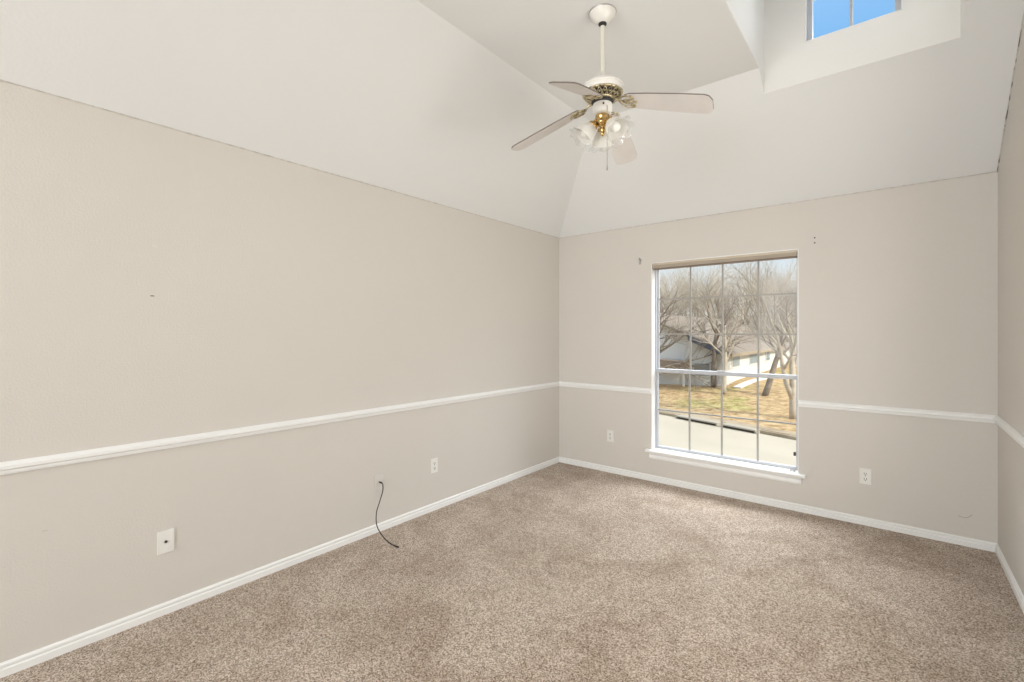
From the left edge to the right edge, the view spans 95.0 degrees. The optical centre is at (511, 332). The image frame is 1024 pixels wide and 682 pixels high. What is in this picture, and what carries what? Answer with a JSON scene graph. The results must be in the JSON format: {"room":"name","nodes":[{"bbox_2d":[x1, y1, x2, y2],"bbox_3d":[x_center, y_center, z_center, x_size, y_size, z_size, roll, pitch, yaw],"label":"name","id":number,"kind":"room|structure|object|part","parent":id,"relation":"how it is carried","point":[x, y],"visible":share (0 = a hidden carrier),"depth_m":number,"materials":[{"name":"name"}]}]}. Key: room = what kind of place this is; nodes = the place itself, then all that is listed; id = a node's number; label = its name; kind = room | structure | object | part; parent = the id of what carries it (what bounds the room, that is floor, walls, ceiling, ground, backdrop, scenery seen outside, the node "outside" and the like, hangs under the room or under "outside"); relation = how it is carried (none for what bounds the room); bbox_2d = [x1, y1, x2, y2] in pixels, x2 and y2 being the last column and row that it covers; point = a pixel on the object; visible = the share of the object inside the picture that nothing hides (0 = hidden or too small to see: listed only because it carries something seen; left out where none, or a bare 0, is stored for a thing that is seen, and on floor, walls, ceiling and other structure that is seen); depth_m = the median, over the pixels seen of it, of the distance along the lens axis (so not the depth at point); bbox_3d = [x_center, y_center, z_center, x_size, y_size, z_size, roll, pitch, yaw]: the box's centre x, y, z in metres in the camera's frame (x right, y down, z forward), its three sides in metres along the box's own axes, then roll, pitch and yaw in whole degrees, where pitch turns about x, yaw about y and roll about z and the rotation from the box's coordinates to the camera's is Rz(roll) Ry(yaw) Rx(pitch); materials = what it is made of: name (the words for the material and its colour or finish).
{"room":"empty bedroom","nodes":[
{"label":"empty bedroom","id":0,"kind":"room"},
{"bbox_2d":[0,81,558,662],"bbox_3d":[-2.131,0.177,1.987,0.150,2.460,8.500,0,0,39],"label":"wall","id":1,"kind":"structure","parent":0,"point":[281,290],"depth_m":2.53,"materials":[{"name":"paint"}]},
{"bbox_2d":[157,528,173,554],"bbox_3d":[-1.731,1.045,2.348,0.015,0.114,0.070,0,0,39],"label":"cable plate","id":2,"kind":"object","parent":1,"relation":"attached to","point":[165,538],"visible":1,"depth_m":2.35,"materials":[{"name":"white plastic"}]},
{"bbox_2d":[0,79,557,237],"bbox_3d":[-2.073,-1.032,1.939,0.008,0.008,8.200,0,0,39],"label":"trim","id":3,"kind":"structure","parent":1,"relation":"attached to","point":[0,79],"depth_m":2.58,"materials":[{"name":"white paint"}]},
{"bbox_2d":[0,457,558,678],"bbox_3d":[-2.068,1.379,1.935,0.013,0.057,8.200,0,0,39],"label":"baseboard","id":4,"kind":"structure","parent":1,"relation":"attached to","point":[22,662],"depth_m":2.53,"materials":[{"name":"white paint"}]},
{"bbox_2d":[0,381,559,474],"bbox_3d":[-2.065,0.555,1.932,0.022,0.051,8.200,0,0,39],"label":"trim","id":5,"kind":"structure","parent":1,"relation":"attached to","point":[22,465],"depth_m":2.52,"materials":[{"name":"white paint"}]},
{"bbox_2d":[375,473,382,490],"bbox_3d":[-0.940,1.057,3.322,0.015,0.114,0.070,0,0,39],"label":"cable plate","id":6,"kind":"object","parent":1,"relation":"attached to","point":[378,477],"visible":0.93,"depth_m":3.32,"materials":[{"name":"grey plastic"}]},
{"bbox_2d":[376,482,398,547],"bbox_3d":[-0.860,1.229,3.175,0.069,0.356,0.319,0,0,-36],"label":"coaxial cable","id":7,"kind":"object","parent":6,"relation":"hanging from","point":[379,482],"visible":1,"depth_m":3.22,"materials":[{"name":"black plastic"}]},
{"bbox_2d":[431,458,437,473],"bbox_3d":[-0.616,1.055,3.724,0.009,0.114,0.070,0,0,39],"label":"wall outlet","id":8,"kind":"object","parent":1,"relation":"attached to","point":[434,462],"visible":1,"depth_m":3.72,"materials":[{"name":"white plastic"}]},
{"bbox_2d":[0,0,1023,237],"bbox_3d":[-0.778,-1.427,0.925,3.410,0.788,8.260,0,0,39],"label":"ceiling","id":9,"kind":"structure","parent":0,"point":[429,100],"depth_m":2.85,"materials":[{"name":"white paint"}]},
{"bbox_2d":[511,3,713,169],"bbox_3d":[0.485,-1.288,2.531,0.844,0.865,0.858,0,0,-14],"label":"ceiling fan","id":10,"kind":"object","parent":9,"relation":"hanging from","point":[600,92],"visible":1,"depth_m":2.47,"materials":[{"name":"white wood"}]},
{"bbox_3d":[0.196,-1.155,2.698,0.430,0.151,0.137,0,0,30],"label":"blade","id":11,"kind":"part","parent":10,"relation":"part of","materials":[{"name":"white wood"}]},
{"bbox_3d":[0.315,-1.155,2.232,0.137,0.151,0.430,0,0,30],"label":"blade","id":12,"kind":"part","parent":10,"relation":"part of","materials":[{"name":"white wood"}]},
{"bbox_3d":[0.400,-1.079,2.520,0.060,0.068,0.058,0,0,39],"label":"light bulb","id":13,"kind":"part","parent":10,"relation":"part of","materials":[{"name":"white glass"}]},
{"bbox_3d":[0.389,-1.071,2.520,0.113,0.112,0.113,0,0,39],"label":"lamp shade","id":14,"kind":"part","parent":10,"relation":"part of","materials":[{"name":"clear glass"}]},
{"bbox_3d":[0.500,-1.067,2.609,0.112,0.108,0.113,0,0,39],"label":"lamp shade","id":15,"kind":"part","parent":10,"relation":"part of","materials":[{"name":"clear glass"}]},
{"bbox_3d":[0.535,-1.080,2.453,0.066,0.067,0.054,0,0,39],"label":"light bulb","id":16,"kind":"part","parent":10,"relation":"part of","materials":[{"name":"white glass"}]},
{"bbox_3d":[0.539,-1.071,2.444,0.113,0.113,0.112,0,0,39],"label":"lamp shade","id":17,"kind":"part","parent":10,"relation":"part of","materials":[{"name":"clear glass"}]},
{"bbox_3d":[0.645,-1.155,2.824,0.137,0.151,0.430,0,0,27],"label":"blade","id":18,"kind":"part","parent":10,"relation":"part of","materials":[{"name":"white wood"}]},
{"bbox_3d":[0.779,-1.155,2.353,0.430,0.151,0.137,0,0,30],"label":"blade","id":19,"kind":"part","parent":10,"relation":"part of","materials":[{"name":"white wood"}]},
{"bbox_2d":[0,462,1023,681],"bbox_3d":[-0.773,1.467,0.883,3.650,0.120,8.500,0,0,39],"label":"floor","id":20,"kind":"structure","parent":0,"point":[558,572],"depth_m":2.41,"materials":[{"name":"carpet"}]},
{"bbox_2d":[725,0,763,91],"bbox_3d":[1.259,-2.180,2.697,0.092,1.126,1.460,0,0,39],"label":"wall","id":21,"kind":"structure","parent":0,"point":[748,15],"depth_m":2.91,"materials":[{"name":"white paint"}]},
{"bbox_2d":[559,172,997,542],"bbox_3d":[1.860,0.177,4.122,3.350,2.460,0.150,0,0,39],"label":"wall","id":22,"kind":"structure","parent":0,"point":[898,286],"depth_m":3.48,"materials":[{"name":"paint"}]},
{"bbox_2d":[559,381,650,393],"bbox_3d":[0.912,0.555,4.782,1.046,0.051,0.022,0,0,39],"label":"trim","id":23,"kind":"structure","parent":22,"relation":"attached to","point":[565,384],"depth_m":4.74,"materials":[{"name":"white paint"}]},
{"bbox_2d":[607,430,613,441],"bbox_3d":[0.990,1.041,4.727,0.070,0.114,0.009,0,0,39],"label":"wall outlet","id":24,"kind":"object","parent":22,"relation":"attached to","point":[610,434],"visible":1,"depth_m":4.72,"materials":[{"name":"white plastic"}]},
{"bbox_2d":[651,249,797,469],"bbox_3d":[1.837,0.230,4.137,1.204,1.785,0.147,0,0,39],"label":"window","id":25,"kind":"structure","parent":22,"relation":"in","point":[655,301],"depth_m":4.21,"materials":[{"name":"white paint"}]},
{"bbox_3d":[1.861,0.233,4.166,1.192,1.779,0.070,0,0,39],"label":"frame","id":26,"kind":"part","parent":25,"relation":"part of","materials":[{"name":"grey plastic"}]},
{"bbox_2d":[652,250,797,296],"bbox_3d":[1.811,-0.498,4.104,1.188,0.321,0.055,0,0,39],"label":"raised blind","id":27,"kind":"object","parent":25,"relation":"attached to","point":[789,254],"visible":0.97,"depth_m":4.03,"materials":[{"name":"beige fabric"}]},
{"bbox_3d":[1.808,-0.602,4.101,1.180,0.012,0.042,0,0,39],"label":"rail","id":28,"kind":"part","parent":27,"relation":"part of","materials":[{"name":"brown plastic"}]},
{"bbox_3d":[2.250,-0.508,3.764,0.009,0.230,0.028,0,0,39],"label":"lift cord","id":29,"kind":"part","parent":27,"relation":"part of","materials":[{"name":"white fabric"}]},
{"bbox_3d":[1.852,0.727,4.155,1.172,0.763,0.026,0,0,39],"label":"sash","id":30,"kind":"part","parent":25,"relation":"part of","materials":[{"name":"grey plastic"}]},
{"bbox_3d":[1.871,-0.128,4.178,1.172,1.010,0.026,0,0,39],"label":"sash","id":31,"kind":"part","parent":25,"relation":"part of","materials":[{"name":"grey plastic"}]},
{"bbox_2d":[649,452,800,484],"bbox_3d":[1.787,1.162,4.075,1.240,0.066,0.016,0,0,39],"label":"trim","id":32,"kind":"structure","parent":22,"relation":"attached to","point":[790,479],"depth_m":4.02,"materials":[{"name":"white paint"}]},
{"bbox_2d":[645,448,805,478],"bbox_3d":[1.805,1.118,4.092,1.302,0.022,0.137,0,0,39],"label":"window sill","id":33,"kind":"structure","parent":22,"relation":"attached to","point":[771,469],"depth_m":4.01,"materials":[{"name":"white paint"}]},
{"bbox_2d":[559,457,996,551],"bbox_3d":[1.809,1.379,4.059,3.350,0.057,0.013,0,0,39],"label":"baseboard","id":34,"kind":"structure","parent":22,"relation":"attached to","point":[915,531],"depth_m":3.67,"materials":[{"name":"white paint"}]},
{"bbox_2d":[561,171,996,237],"bbox_3d":[1.812,-1.032,4.063,3.350,0.008,0.008,0,0,39],"label":"trim","id":35,"kind":"structure","parent":22,"relation":"attached to","point":[996,171],"depth_m":3.67,"materials":[{"name":"white paint"}]},
{"bbox_2d":[859,468,870,484],"bbox_3d":[2.584,1.050,3.432,0.070,0.114,0.009,0,0,39],"label":"wall outlet","id":36,"kind":"object","parent":22,"relation":"attached to","point":[864,474],"visible":1,"depth_m":3.43,"materials":[{"name":"white plastic"}]},
{"bbox_2d":[798,400,996,422],"bbox_3d":[2.679,0.555,3.346,1.100,0.051,0.022,0,0,39],"label":"trim","id":37,"kind":"structure","parent":22,"relation":"attached to","point":[985,418],"depth_m":3.30,"materials":[{"name":"white paint"}]},
{"bbox_2d":[764,0,960,93],"bbox_3d":[2.100,-2.177,2.896,0.965,1.132,0.090,0,0,39],"label":"wall","id":38,"kind":"structure","parent":0,"point":[789,60],"depth_m":2.89,"materials":[{"name":"white paint"}]},
{"bbox_2d":[805,0,902,41],"bbox_3d":[2.095,-2.204,2.896,0.482,0.678,0.087,0,0,39],"label":"window","id":39,"kind":"structure","parent":38,"relation":"in","point":[808,3],"depth_m":3.01,"materials":[{"name":"white paint"}]},
{"bbox_2d":[961,0,963,30],"bbox_3d":[2.076,-2.180,2.033,0.092,1.126,1.460,0,0,39],"label":"wall","id":40,"kind":"structure","parent":0,"point":[962,1],"depth_m":2.52,"materials":[{"name":"white paint"}]},
{"bbox_2d":[998,21,1023,594],"bbox_3d":[0.584,-0.207,-0.221,0.150,3.228,8.500,0,0,39],"label":"wall","id":41,"kind":"structure","parent":0,"point":[1011,164],"depth_m":2.64,"materials":[{"name":"paint"}]},
{"bbox_2d":[993,415,1023,447],"bbox_3d":[0.518,0.555,-0.167,0.022,0.051,8.200,0,0,39],"label":"trim","id":42,"kind":"structure","parent":41,"relation":"attached to","point":[1018,437],"depth_m":2.61,"materials":[{"name":"white paint"}]},
{"bbox_2d":[995,543,1023,613],"bbox_3d":[0.521,1.379,-0.170,0.013,0.057,8.200,0,0,39],"label":"baseboard","id":43,"kind":"structure","parent":41,"relation":"attached to","point":[1015,587],"depth_m":2.62,"materials":[{"name":"white paint"}]},
{"bbox_2d":[997,12,1023,171],"bbox_3d":[2.822,-1.377,2.652,0.011,0.695,0.922,0,0,39],"label":"trim","id":44,"kind":"structure","parent":41,"relation":"attached to","point":[1023,12],"depth_m":2.65,"materials":[{"name":"white paint"}]},
{"label":"outside","id":45,"kind":"structure","parent":0,"visible":0},
{"bbox_2d":[659,414,795,465],"bbox_3d":[-3.736,4.557,33.334,149.654,0.300,65.069,0,0,39],"label":"street","id":46,"kind":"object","parent":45,"point":[673,432],"depth_m":19.01,"materials":[{"name":"concrete"}]},
{"bbox_2d":[675,415,720,426],"bbox_3d":[9.199,4.322,23.174,0.440,0.170,2.430,0,0,-31],"label":"inlet","id":47,"kind":"object","parent":46,"relation":"on","point":[685,417],"visible":0.84,"depth_m":22.93,"materials":[{"name":"beige concrete"}]},
{"bbox_2d":[659,411,795,439],"bbox_3d":[1.501,4.337,36.455,145.514,0.140,53.642,0,0,39],"label":"kerb","id":48,"kind":"object","parent":46,"relation":"on","point":[792,437],"depth_m":20.11,"materials":[{"name":"concrete"}]},
{"bbox_2d":[723,423,760,433],"bbox_3d":[10.348,4.322,21.239,0.440,0.170,1.730,0,0,-31],"label":"inlet","id":49,"kind":"object","parent":46,"relation":"on","point":[726,425],"visible":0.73,"depth_m":21.10,"materials":[{"name":"grey concrete"}]},
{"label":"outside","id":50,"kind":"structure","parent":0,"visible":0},
{"bbox_2d":[659,314,796,433],"bbox_3d":[47.558,-0.424,66.692,178.650,9.388,154.930,0,0,39],"label":"lawn","id":51,"kind":"structure","parent":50,"point":[737,402],"depth_m":27.25,"materials":[{"name":"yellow dry grass"}]},
{"bbox_2d":[660,269,687,313],"bbox_3d":[23.178,-3.411,68.693,10.552,13.909,8.831,0,0,-24],"label":"bare tree","id":52,"kind":"object","parent":51,"relation":"on","point":[668,269],"visible":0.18,"depth_m":67.56,"materials":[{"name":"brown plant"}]},
{"bbox_2d":[660,267,695,314],"bbox_3d":[19.526,-2.901,57.692,8.152,12.779,7.077,0,0,39],"label":"bare tree","id":53,"kind":"object","parent":51,"relation":"on","point":[661,303],"visible":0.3,"depth_m":57.13,"materials":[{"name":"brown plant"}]},
{"bbox_2d":[660,272,708,315],"bbox_3d":[18.003,-2.442,53.487,7.530,11.860,8.998,0,0,-4],"label":"bare tree","id":54,"kind":"object","parent":51,"relation":"on","point":[680,313],"visible":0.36,"depth_m":53.60,"materials":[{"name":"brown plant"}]},
{"bbox_2d":[660,268,711,314],"bbox_3d":[19.803,-3.479,60.982,8.915,14.042,10.652,0,0,-17],"label":"bare tree","id":55,"kind":"object","parent":51,"relation":"on","point":[677,268],"visible":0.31,"depth_m":59.66,"materials":[{"name":"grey plant"}]},
{"bbox_2d":[663,270,714,315],"bbox_3d":[20.182,-2.295,53.422,7.377,11.565,6.405,0,0,-42],"label":"bare tree","id":56,"kind":"object","parent":51,"relation":"on","point":[698,270],"visible":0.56,"depth_m":53.51,"materials":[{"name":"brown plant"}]},
{"bbox_2d":[667,269,713,315],"bbox_3d":[28.636,-4.119,76.132,9.130,14.379,10.909,0,0,-7],"label":"bare tree","id":57,"kind":"object","parent":51,"relation":"on","point":[699,269],"visible":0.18,"depth_m":76.69,"materials":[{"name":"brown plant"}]},
{"bbox_2d":[660,267,721,314],"bbox_3d":[26.144,-4.097,70.303,8.458,15.273,9.742,0,0,-16],"label":"bare tree","id":58,"kind":"object","parent":51,"relation":"on","point":[706,267],"visible":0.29,"depth_m":69.73,"materials":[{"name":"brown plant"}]},
{"bbox_2d":[676,266,729,316],"bbox_3d":[23.609,-3.123,58.977,8.469,13.277,7.353,0,0,9],"label":"bare tree","id":59,"kind":"object","parent":51,"relation":"on","point":[721,266],"visible":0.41,"depth_m":58.30,"materials":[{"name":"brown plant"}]},
{"bbox_2d":[659,272,747,391],"bbox_3d":[11.790,0.222,31.352,9.604,8.496,6.110,0,0,-27],"label":"bare tree","id":60,"kind":"object","parent":51,"relation":"on","point":[662,329],"visible":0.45,"depth_m":30.57,"materials":[{"name":"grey plant"}]},
{"bbox_2d":[671,277,752,387],"bbox_3d":[13.429,-0.269,30.960,6.236,8.071,4.059,0,0,39],"label":"bare tree","id":61,"kind":"object","parent":51,"relation":"on","point":[714,355],"visible":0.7,"depth_m":30.98,"materials":[{"name":"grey plant"}]},
{"bbox_2d":[673,263,756,317],"bbox_3d":[22.250,-2.947,51.369,9.588,13.031,9.585,0,0,1],"label":"bare tree","id":62,"kind":"object","parent":51,"relation":"on","point":[700,277],"visible":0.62,"depth_m":50.98,"materials":[{"name":"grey plant"}]},
{"bbox_2d":[677,289,766,394],"bbox_3d":[12.550,0.370,28.491,5.192,7.145,4.890,0,0,-2],"label":"bare tree","id":63,"kind":"object","parent":51,"relation":"on","point":[731,328],"visible":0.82,"depth_m":28.76,"materials":[{"name":"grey plant"}]},
{"bbox_2d":[700,279,746,319],"bbox_3d":[26.605,-2.025,60.290,8.172,11.106,8.169,0,0,3],"label":"bare tree","id":64,"kind":"object","parent":51,"relation":"on","point":[713,279],"visible":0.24,"depth_m":59.73,"materials":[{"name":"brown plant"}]},
{"bbox_2d":[694,263,760,323],"bbox_3d":[26.737,-2.955,59.187,9.580,13.020,9.576,0,0,5],"label":"bare tree","id":65,"kind":"object","parent":51,"relation":"on","point":[719,306],"visible":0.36,"depth_m":58.45,"materials":[{"name":"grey plant"}]},
{"bbox_2d":[659,314,796,385],"bbox_3d":[17.114,1.102,44.207,13.050,5.210,26.800,0,0,39],"label":"house","id":66,"kind":"structure","parent":51,"relation":"on","point":[746,357],"depth_m":33.41,"materials":[{"name":"white"}]},
{"bbox_3d":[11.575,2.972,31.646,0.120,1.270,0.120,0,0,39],"label":"porch post","id":67,"kind":"part","parent":66,"relation":"part of","materials":[{"name":"white wood"}]},
{"bbox_3d":[12.909,2.507,31.940,1.000,0.800,0.019,0,0,39],"label":"pane","id":68,"kind":"part","parent":66,"relation":"part of","materials":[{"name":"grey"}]},
{"bbox_3d":[15.749,2.007,32.944,0.019,0.700,1.800,0,0,39],"label":"pane","id":69,"kind":"part","parent":66,"relation":"part of","materials":[{"name":"grey glass"}]},
{"bbox_3d":[19.218,2.007,37.212,0.019,0.800,2.800,0,0,39],"label":"pane","id":70,"kind":"part","parent":66,"relation":"part of","materials":[{"name":"grey glass"}]},
{"bbox_3d":[22.530,2.007,41.285,0.019,0.800,1.500,0,0,39],"label":"pane","id":71,"kind":"part","parent":66,"relation":"part of","materials":[{"name":"grey glass"}]},
{"bbox_2d":[714,283,755,319],"bbox_3d":[33.478,-2.765,69.618,7.385,11.631,8.824,0,0,31],"label":"bare tree","id":72,"kind":"object","parent":51,"relation":"on","point":[725,283],"visible":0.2,"depth_m":68.86,"materials":[{"name":"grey plant"}]},
{"bbox_2d":[714,263,774,324],"bbox_3d":[28.248,-3.189,56.987,10.174,13.411,8.515,0,0,-37],"label":"bare tree","id":73,"kind":"object","parent":51,"relation":"on","point":[742,298],"visible":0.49,"depth_m":56.41,"materials":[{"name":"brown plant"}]},
{"bbox_2d":[718,286,770,327],"bbox_3d":[30.589,-1.851,61.991,6.764,10.654,8.082,0,0,-39],"label":"bare tree","id":74,"kind":"object","parent":51,"relation":"on","point":[737,286],"visible":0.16,"depth_m":61.44,"materials":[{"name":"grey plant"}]},
{"bbox_2d":[733,378,766,387],"bbox_3d":[17.479,3.535,33.276,0.554,0.531,8.628,0,0,44],"label":"footpath","id":75,"kind":"structure","parent":51,"relation":"on","point":[743,384],"depth_m":31.41,"materials":[{"name":"white concrete"}]},
{"bbox_2d":[724,267,777,323],"bbox_3d":[46.522,-6.902,91.235,11.774,14.455,9.252,0,0,29],"label":"bare tree","id":76,"kind":"object","parent":51,"relation":"on","point":[753,267],"visible":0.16,"depth_m":92.36,"materials":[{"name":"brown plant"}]},
{"bbox_2d":[717,260,789,328],"bbox_3d":[27.553,-3.530,52.540,9.000,14.108,7.813,0,0,-23],"label":"bare tree","id":77,"kind":"object","parent":51,"relation":"on","point":[769,287],"visible":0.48,"depth_m":52.84,"materials":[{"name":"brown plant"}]},
{"bbox_2d":[718,262,796,418],"bbox_3d":[12.492,-0.385,22.815,6.288,9.250,6.789,0,0,20],"label":"bare tree","id":78,"kind":"object","parent":51,"relation":"on","point":[790,388],"visible":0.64,"depth_m":22.32,"materials":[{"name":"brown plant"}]},
{"bbox_2d":[741,270,796,395],"bbox_3d":[15.808,0.042,27.557,6.160,7.737,4.516,0,0,-11],"label":"bare tree","id":79,"kind":"object","parent":51,"relation":"on","point":[768,385],"visible":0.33,"depth_m":27.63,"materials":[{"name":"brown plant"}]},
{"bbox_2d":[742,259,796,336],"bbox_3d":[34.235,-4.140,60.052,9.663,15.149,8.390,0,0,0],"label":"bare tree","id":80,"kind":"object","parent":51,"relation":"on","point":[784,259],"visible":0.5,"depth_m":60.36,"materials":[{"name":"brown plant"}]},
{"bbox_2d":[744,263,795,331],"bbox_3d":[38.185,-4.725,70.764,9.141,14.369,7.944,0,0,2],"label":"bare tree","id":81,"kind":"object","parent":51,"relation":"on","point":[755,263],"visible":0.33,"depth_m":70.22,"materials":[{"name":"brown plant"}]},
{"bbox_2d":[753,274,796,341],"bbox_3d":[42.136,-3.740,71.980,9.622,11.374,8.902,0,0,19],"label":"bare tree","id":82,"kind":"object","parent":51,"relation":"on","point":[794,274],"visible":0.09,"depth_m":71.68,"materials":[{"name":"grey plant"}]},
{"bbox_2d":[761,269,791,330],"bbox_3d":[50.426,-6.730,90.560,8.438,13.265,7.333,0,0,31],"label":"bare tree","id":83,"kind":"object","parent":51,"relation":"on","point":[781,269],"visible":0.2,"depth_m":90.36,"materials":[{"name":"brown plant"}]},
{"bbox_2d":[760,267,796,330],"bbox_3d":[32.766,-2.511,55.653,7.663,12.070,9.157,0,0,11],"label":"bare tree","id":84,"kind":"object","parent":51,"relation":"on","point":[796,267],"visible":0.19,"depth_m":56.76,"materials":[{"name":"brown plant"}]},
{"bbox_2d":[764,273,796,360],"bbox_3d":[30.847,-1.627,51.151,7.544,10.256,7.546,0,0,-3],"label":"bare tree","id":85,"kind":"object","parent":51,"relation":"on","point":[787,273],"visible":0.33,"depth_m":51.46,"materials":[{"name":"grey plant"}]},
{"bbox_2d":[770,266,796,330],"bbox_3d":[45.036,-5.315,76.761,8.492,13.349,7.380,0,0,8],"label":"bare tree","id":86,"kind":"object","parent":51,"relation":"on","point":[773,266],"visible":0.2,"depth_m":75.95,"materials":[{"name":"brown plant"}]},
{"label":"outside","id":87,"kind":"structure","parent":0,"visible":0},
{"bbox_2d":[659,407,795,435],"bbox_3d":[2.232,4.330,36.889,146.004,0.155,54.951,0,0,39],"label":"sidewalk","id":88,"kind":"structure","parent":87,"point":[678,413],"depth_m":22.23,"materials":[{"name":"concrete"}]}
]}

